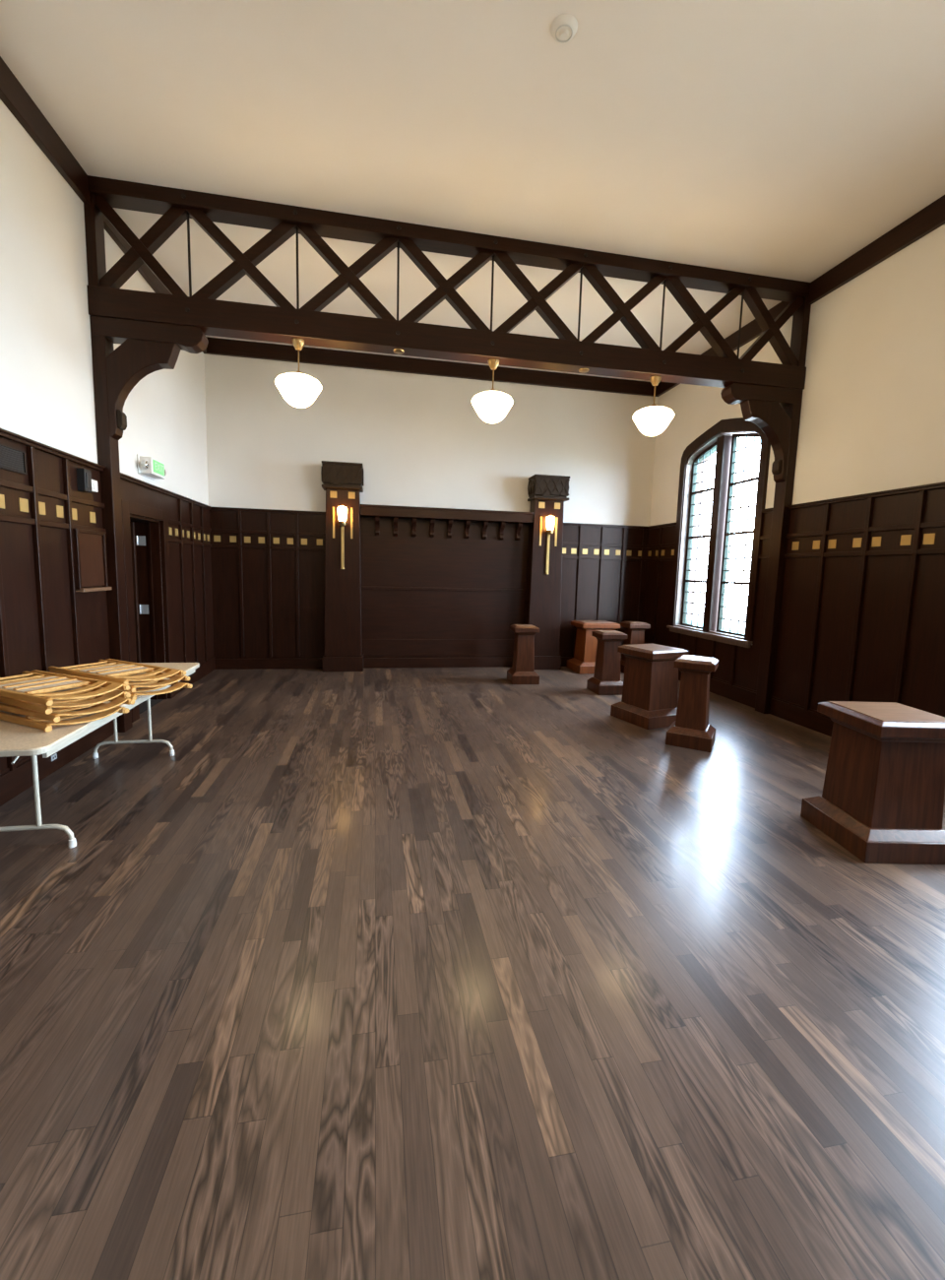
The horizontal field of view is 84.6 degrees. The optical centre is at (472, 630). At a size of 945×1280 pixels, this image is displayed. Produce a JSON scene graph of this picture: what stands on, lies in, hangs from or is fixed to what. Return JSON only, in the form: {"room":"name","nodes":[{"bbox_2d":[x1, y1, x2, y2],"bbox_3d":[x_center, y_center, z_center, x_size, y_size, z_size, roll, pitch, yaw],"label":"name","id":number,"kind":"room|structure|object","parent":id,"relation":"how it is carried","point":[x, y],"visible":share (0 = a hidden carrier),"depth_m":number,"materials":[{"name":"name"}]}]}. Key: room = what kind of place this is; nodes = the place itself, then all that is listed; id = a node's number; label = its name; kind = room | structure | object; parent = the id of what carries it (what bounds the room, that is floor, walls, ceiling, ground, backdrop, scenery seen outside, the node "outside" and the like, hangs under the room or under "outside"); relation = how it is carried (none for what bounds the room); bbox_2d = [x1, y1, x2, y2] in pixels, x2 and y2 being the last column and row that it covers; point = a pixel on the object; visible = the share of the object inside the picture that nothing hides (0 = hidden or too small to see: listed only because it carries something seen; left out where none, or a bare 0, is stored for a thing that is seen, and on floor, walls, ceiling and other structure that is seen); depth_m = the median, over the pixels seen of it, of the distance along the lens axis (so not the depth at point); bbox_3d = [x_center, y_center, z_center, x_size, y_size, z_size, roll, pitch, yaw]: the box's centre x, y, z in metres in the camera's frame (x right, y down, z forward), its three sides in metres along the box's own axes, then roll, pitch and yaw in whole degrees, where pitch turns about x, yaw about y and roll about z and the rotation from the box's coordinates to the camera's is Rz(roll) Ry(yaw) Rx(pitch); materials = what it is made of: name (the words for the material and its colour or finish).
{"room":"lodge meeting hall","nodes":[
{"label":"lodge meeting hall","id":0,"kind":"room"},
{"bbox_2d":[0,99,214,771],"bbox_3d":[-3.060,-1.107,1.952,0.362,5.070,12.988,0,7,-11],"label":"wall","id":1,"kind":"structure","parent":0,"point":[47,413],"depth_m":4.22,"materials":[{"name":"paint"}]},
{"bbox_2d":[0,443,27,474],"bbox_3d":[-3.220,-1.191,3.578,0.022,0.164,0.400,0,7,-11],"label":"air vent","id":2,"kind":"object","parent":1,"relation":"in","point":[12,459],"visible":1,"depth_m":3.64,"materials":[{"name":"black metal"}]},
{"bbox_2d":[50,753,57,761],"bbox_3d":[-3.316,1.007,4.111,0.008,0.044,0.070,0,7,-11],"label":"wall outlet","id":3,"kind":"object","parent":1,"relation":"attached to","point":[54,756],"visible":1,"depth_m":4.11,"materials":[{"name":"white plastic"}]},
{"bbox_2d":[0,719,114,806],"bbox_3d":[-2.689,1.433,0.646,0.034,0.225,9.107,0,7,-11],"label":"baseboard","id":4,"kind":"structure","parent":1,"relation":"attached to","point":[16,782],"depth_m":3.99,"materials":[{"name":"brown wood"}]},
{"bbox_2d":[76,467,92,492],"bbox_3d":[-3.370,-1.299,4.510,0.070,0.190,0.110,0,7,-11],"label":"control box","id":5,"kind":"object","parent":1,"relation":"attached to","point":[84,477],"visible":1,"depth_m":4.46,"materials":[{"name":"black metal"}]},
{"bbox_2d":[71,528,111,592],"bbox_3d":[-3.364,-0.613,4.596,0.065,0.532,0.475,0,7,-11],"label":"notice board","id":6,"kind":"object","parent":1,"relation":"attached to","point":[90,546],"visible":1,"depth_m":4.57,"materials":[{"name":"brown wood"}]},
{"bbox_2d":[91,479,97,492],"bbox_3d":[-3.411,-1.297,4.661,0.046,0.100,0.110,0,7,-11],"label":"thermostat","id":7,"kind":"object","parent":1,"relation":"attached to","point":[94,482],"visible":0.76,"depth_m":4.65,"materials":[{"name":"white plastic"}]},
{"bbox_2d":[0,56,206,353],"bbox_3d":[-2.852,-3.514,1.701,0.055,0.221,12.388,0,7,-11],"label":"trim","id":8,"kind":"structure","parent":1,"relation":"attached to","point":[13,95],"depth_m":4.02,"materials":[{"name":"brown wood"}]},
{"bbox_2d":[121,499,175,722],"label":"door","id":9,"kind":"structure","parent":1,"relation":"in","point":[144,544],"depth_m":6.21,"materials":[{"name":"brown wood"}]},
{"bbox_2d":[136,453,166,480],"bbox_3d":[-3.591,-1.818,5.820,0.137,0.210,0.550,0,7,-11],"label":"exit sign","id":10,"kind":"object","parent":1,"relation":"attached to","point":[151,468],"visible":1,"depth_m":5.68,"materials":[{"name":"white plastic"}]},
{"bbox_2d":[140,459,149,469],"bbox_3d":[-3.537,-1.787,5.603,0.075,0.100,0.100,0,7,-11],"label":"lamp","id":11,"kind":"object","parent":10,"relation":"attached to","point":[145,464],"depth_m":5.58,"materials":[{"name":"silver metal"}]},
{"bbox_2d":[175,655,215,695],"bbox_3d":[-3.955,0.619,7.414,0.034,0.225,1.733,0,7,-11],"label":"baseboard","id":12,"kind":"structure","parent":1,"relation":"attached to","point":[206,668],"depth_m":7.64,"materials":[{"name":"brown wood"}]},
{"bbox_2d":[138,699,163,713],"bbox_3d":[-4.497,-0.390,5.708,1.630,2.710,1.571,0,7,-11],"label":"wall","id":13,"kind":"structure","parent":0,"point":[143,706],"depth_m":6.14,"materials":[{"name":"black wood"}]},
{"bbox_2d":[203,353,658,658],"bbox_3d":[-0.458,-1.829,8.819,8.003,5.070,0.362,0,7,-11],"label":"wall","id":14,"kind":"structure","parent":0,"point":[418,440],"depth_m":8.58,"materials":[{"name":"paint"}]},
{"bbox_2d":[214,658,322,669],"bbox_3d":[-3.286,0.546,8.436,1.726,0.170,0.034,0,7,-11],"label":"baseboard","id":15,"kind":"structure","parent":14,"relation":"attached to","point":[221,664],"depth_m":8.41,"materials":[{"name":"brown wood"}]},
{"bbox_2d":[206,336,657,396],"bbox_3d":[-0.367,-4.220,8.398,7.403,0.221,0.055,0,7,-11],"label":"trim","id":16,"kind":"structure","parent":14,"relation":"attached to","point":[216,346],"depth_m":8.29,"materials":[{"name":"brown wood"}]},
{"bbox_2d":[363,657,512,668],"bbox_3d":[-0.484,0.560,8.962,2.774,0.170,0.034,0,7,-11],"label":"baseboard","id":17,"kind":"structure","parent":14,"relation":"attached to","point":[368,663],"depth_m":8.92,"materials":[{"name":"brown wood"}]},
{"bbox_2d":[360,504,533,540],"bbox_3d":[-0.401,-1.762,8.577,2.850,0.465,0.270,0,7,-11],"label":"wall shelf","id":18,"kind":"object","parent":14,"relation":"attached to","point":[414,513],"visible":1,"depth_m":8.50,"materials":[{"name":"brown wood"}]},
{"bbox_2d":[561,656,622,666],"bbox_3d":[2.305,0.574,9.485,1.703,0.170,0.034,0,7,-11],"label":"baseboard","id":19,"kind":"structure","parent":14,"relation":"attached to","point":[564,660],"depth_m":9.35,"materials":[{"name":"brown wood"}]},
{"bbox_2d":[0,666,944,1279],"bbox_3d":[0.629,1.399,2.943,7.443,0.060,12.428,0,7,-11],"label":"floor","id":20,"kind":"structure","parent":0,"point":[390,973],"depth_m":2.04,"materials":[{"name":"brown wood"}]},
{"bbox_2d":[0,662,199,847],"bbox_3d":[-2.772,0.815,3.780,0.760,0.730,2.440,0,7,-11],"label":"folding table","id":21,"kind":"object","parent":20,"relation":"on","point":[16,739],"visible":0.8,"depth_m":2.98,"materials":[{"name":"plastic"}]},
{"bbox_2d":[0,700,129,732],"bbox_3d":[-2.698,0.488,3.248,1.033,0.042,0.464,4,7,23],"label":"folding chair","id":22,"kind":"object","parent":21,"relation":"on","point":[36,723],"visible":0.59,"depth_m":3.02,"materials":[{"name":"brown wood"}]},
{"bbox_2d":[0,692,134,722],"bbox_3d":[-2.670,0.437,3.246,1.033,0.042,0.464,4,7,21],"label":"folding chair","id":23,"kind":"object","parent":22,"relation":"on","point":[56,713],"visible":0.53,"depth_m":3.03,"materials":[{"name":"brown wood"}]},
{"bbox_2d":[0,684,130,714],"bbox_3d":[-2.675,0.387,3.238,1.033,0.042,0.464,4,7,24],"label":"folding chair","id":24,"kind":"object","parent":23,"relation":"on","point":[38,707],"visible":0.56,"depth_m":3.02,"materials":[{"name":"brown wood"}]},
{"bbox_2d":[0,669,129,705],"bbox_3d":[-2.669,0.340,3.202,1.033,0.042,0.464,4,7,22],"label":"folding chair","id":25,"kind":"object","parent":24,"relation":"on","point":[33,688],"visible":1,"depth_m":3.15,"materials":[{"name":"brown wood"}]},
{"bbox_2d":[91,679,192,700],"bbox_3d":[-2.676,0.408,3.944,1.033,0.042,0.464,4,7,23],"label":"folding chair","id":26,"kind":"object","parent":21,"relation":"on","point":[176,685],"visible":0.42,"depth_m":3.80,"materials":[{"name":"brown wood"}]},
{"bbox_2d":[63,671,190,692],"bbox_3d":[-2.705,0.355,3.951,1.033,0.042,0.464,4,7,21],"label":"folding chair","id":27,"kind":"object","parent":26,"relation":"on","point":[173,678],"visible":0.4,"depth_m":3.83,"materials":[{"name":"brown wood"}]},
{"bbox_2d":[48,658,186,685],"bbox_3d":[-2.712,0.305,3.937,1.033,0.042,0.464,5,7,25],"label":"folding chair","id":28,"kind":"object","parent":27,"relation":"on","point":[113,671],"visible":0.94,"depth_m":3.87,"materials":[{"name":"brown wood"}]},
{"bbox_2d":[320,460,363,671],"bbox_3d":[-2.068,-0.966,8.293,0.636,3.270,0.403,0,7,-11],"label":"pilaster","id":29,"kind":"object","parent":20,"relation":"on","point":[343,481],"visible":1,"depth_m":8.22,"materials":[{"name":"brown wood"}]},
{"bbox_2d":[337,504,347,569],"bbox_3d":[-2.030,-1.453,8.101,0.146,0.995,0.173,0,7,-11],"label":"sconce","id":30,"kind":"object","parent":29,"relation":"attached to","point":[342,510],"visible":1,"depth_m":8.03,"materials":[{"name":"white glass"}]},
{"bbox_2d":[83,175,811,732],"bbox_3d":[0.150,-1.469,5.571,7.403,5.010,0.216,0,7,-11],"label":"roof truss","id":31,"kind":"object","parent":20,"relation":"on","point":[151,330],"visible":0.98,"depth_m":5.14,"materials":[{"name":"brown wood"}]},
{"bbox_2d":[274,337,321,407],"bbox_3d":[-1.709,-2.517,5.101,0.440,0.624,0.440,0,7,-11],"label":"pendant lamp","id":32,"kind":"object","parent":31,"relation":"hanging from","point":[299,390],"visible":1,"depth_m":5.01,"materials":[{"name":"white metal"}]},
{"bbox_2d":[471,358,512,423],"bbox_3d":[0.213,-2.507,5.462,0.440,0.624,0.440,0,7,-11],"label":"pendant lamp","id":33,"kind":"object","parent":31,"relation":"hanging from","point":[492,406],"visible":1,"depth_m":5.36,"materials":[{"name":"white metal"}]},
{"bbox_2d":[633,375,674,436],"bbox_3d":[2.028,-2.498,5.802,0.440,0.624,0.440,0,7,-11],"label":"pendant lamp","id":34,"kind":"object","parent":31,"relation":"hanging from","point":[652,420],"visible":1,"depth_m":5.71,"materials":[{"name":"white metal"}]},
{"bbox_2d":[507,624,539,684],"bbox_3d":[0.783,0.358,7.942,0.420,0.871,0.420,1,7,-7],"label":"plinth","id":35,"kind":"object","parent":20,"relation":"on","point":[522,672],"visible":1,"depth_m":7.80,"materials":[{"name":"brown wood"}]},
{"bbox_2d":[524,474,570,669],"bbox_3d":[1.248,-0.949,8.915,0.636,3.270,0.403,0,7,-11],"label":"pilaster","id":36,"kind":"object","parent":20,"relation":"on","point":[547,494],"visible":0.92,"depth_m":8.84,"materials":[{"name":"brown wood"}]},
{"bbox_2d":[545,513,555,574],"bbox_3d":[1.287,-1.437,8.723,0.146,0.995,0.173,0,7,-11],"label":"sconce","id":37,"kind":"object","parent":36,"relation":"attached to","point":[550,519],"visible":1,"depth_m":8.66,"materials":[{"name":"white glass"}]},
{"bbox_2d":[567,620,620,673],"bbox_3d":[2.109,0.276,9.012,0.739,0.859,0.576,0,7,-12],"label":"plinth","id":38,"kind":"object","parent":20,"relation":"on","point":[584,660],"visible":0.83,"depth_m":8.79,"materials":[{"name":"orange wood"}]},
{"bbox_2d":[586,630,627,695],"bbox_3d":[1.934,0.449,7.418,0.420,0.871,0.420,0,7,-10],"label":"plinth","id":39,"kind":"object","parent":20,"relation":"on","point":[606,680],"visible":0.96,"depth_m":7.28,"materials":[{"name":"brown wood"}]},
{"bbox_2d":[620,621,650,672],"bbox_3d":[2.787,0.292,8.977,0.420,0.871,0.420,0,7,-11],"label":"plinth","id":40,"kind":"object","parent":20,"relation":"on","point":[635,630],"visible":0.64,"depth_m":8.84,"materials":[{"name":"brown wood"}]},
{"bbox_2d":[610,643,689,729],"bbox_3d":[2.061,0.620,6.016,0.606,0.859,0.606,-2,7,-26],"label":"plinth","id":41,"kind":"object","parent":20,"relation":"on","point":[650,690],"visible":0.87,"depth_m":5.84,"materials":[{"name":"brown wood"}]},
{"bbox_2d":[665,654,718,752],"bbox_3d":[2.224,0.711,5.219,0.420,0.871,0.420,5,8,29],"label":"plinth","id":42,"kind":"object","parent":20,"relation":"on","point":[691,729],"visible":1,"depth_m":5.09,"materials":[{"name":"brown wood"}]},
{"bbox_2d":[800,701,944,864],"bbox_3d":[2.656,0.942,3.362,0.606,0.859,0.606,1,7,-1],"label":"plinth","id":43,"kind":"object","parent":20,"relation":"on","point":[881,800],"visible":1,"depth_m":3.16,"materials":[{"name":"brown wood"}]},
{"bbox_2d":[0,0,944,382],"bbox_3d":[0.763,-3.655,2.361,8.003,0.100,12.988,0,7,-11],"label":"ceiling","id":44,"kind":"structure","parent":0,"point":[783,139],"depth_m":3.90,"materials":[{"name":"paint"}]},
{"bbox_2d":[550,13,577,43],"bbox_3d":[0.564,-3.683,3.197,0.168,0.048,0.168,0,7,-11],"label":"smoke detector","id":45,"kind":"object","parent":44,"relation":"attached to","point":[564,27],"visible":1,"depth_m":3.17,"materials":[{"name":"white plastic"}]},
{"bbox_2d":[643,223,944,717],"bbox_3d":[4.450,-1.070,3.361,0.362,5.070,12.988,0,7,-11],"label":"wall","id":46,"kind":"structure","parent":0,"point":[863,611],"depth_m":5.31,"materials":[{"name":"paint"}]},
{"bbox_2d":[678,668,757,707],"bbox_3d":[3.410,0.733,8.117,0.034,0.225,3.076,0,7,-11],"label":"baseboard","id":47,"kind":"structure","parent":46,"relation":"attached to","point":[743,695],"depth_m":7.13,"materials":[{"name":"brown wood"}]},
{"bbox_2d":[666,417,770,647],"bbox_3d":[3.646,-1.433,7.588,0.384,3.140,1.940,0,7,-11],"label":"window","id":48,"kind":"structure","parent":46,"relation":"in","point":[725,437],"depth_m":7.56,"materials":[{"name":"brown wood"}]},
{"bbox_2d":[656,194,944,396],"bbox_3d":[4.370,-3.478,3.056,0.055,0.221,12.388,0,7,-11],"label":"trim","id":49,"kind":"structure","parent":46,"relation":"attached to","point":[930,218],"depth_m":5.24,"materials":[{"name":"brown wood"}]},
{"bbox_2d":[769,696,833,736],"bbox_3d":[4.553,1.468,2.005,0.034,0.225,9.107,0,7,-11],"label":"baseboard","id":50,"kind":"structure","parent":46,"relation":"attached to","point":[811,719],"depth_m":5.98,"materials":[{"name":"brown wood"}]},
{"label":"outside","id":51,"kind":"structure","parent":0,"visible":0},
{"bbox_2d":[693,610,746,629],"bbox_3d":[23.600,2.443,9.829,39.700,0.100,70.000,0,7,-11],"label":"ground","id":52,"kind":"structure","parent":51,"point":[736,613],"depth_m":37.02,"materials":[{"name":"grey"}]},
{"bbox_2d":[694,527,752,627],"bbox_3d":[6.256,-1.018,13.659,2.705,4.998,2.478,6,8,36],"label":"tree","id":53,"kind":"object","parent":52,"relation":"on","point":[706,540],"visible":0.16,"depth_m":13.28,"materials":[{"name":"brown plant"}]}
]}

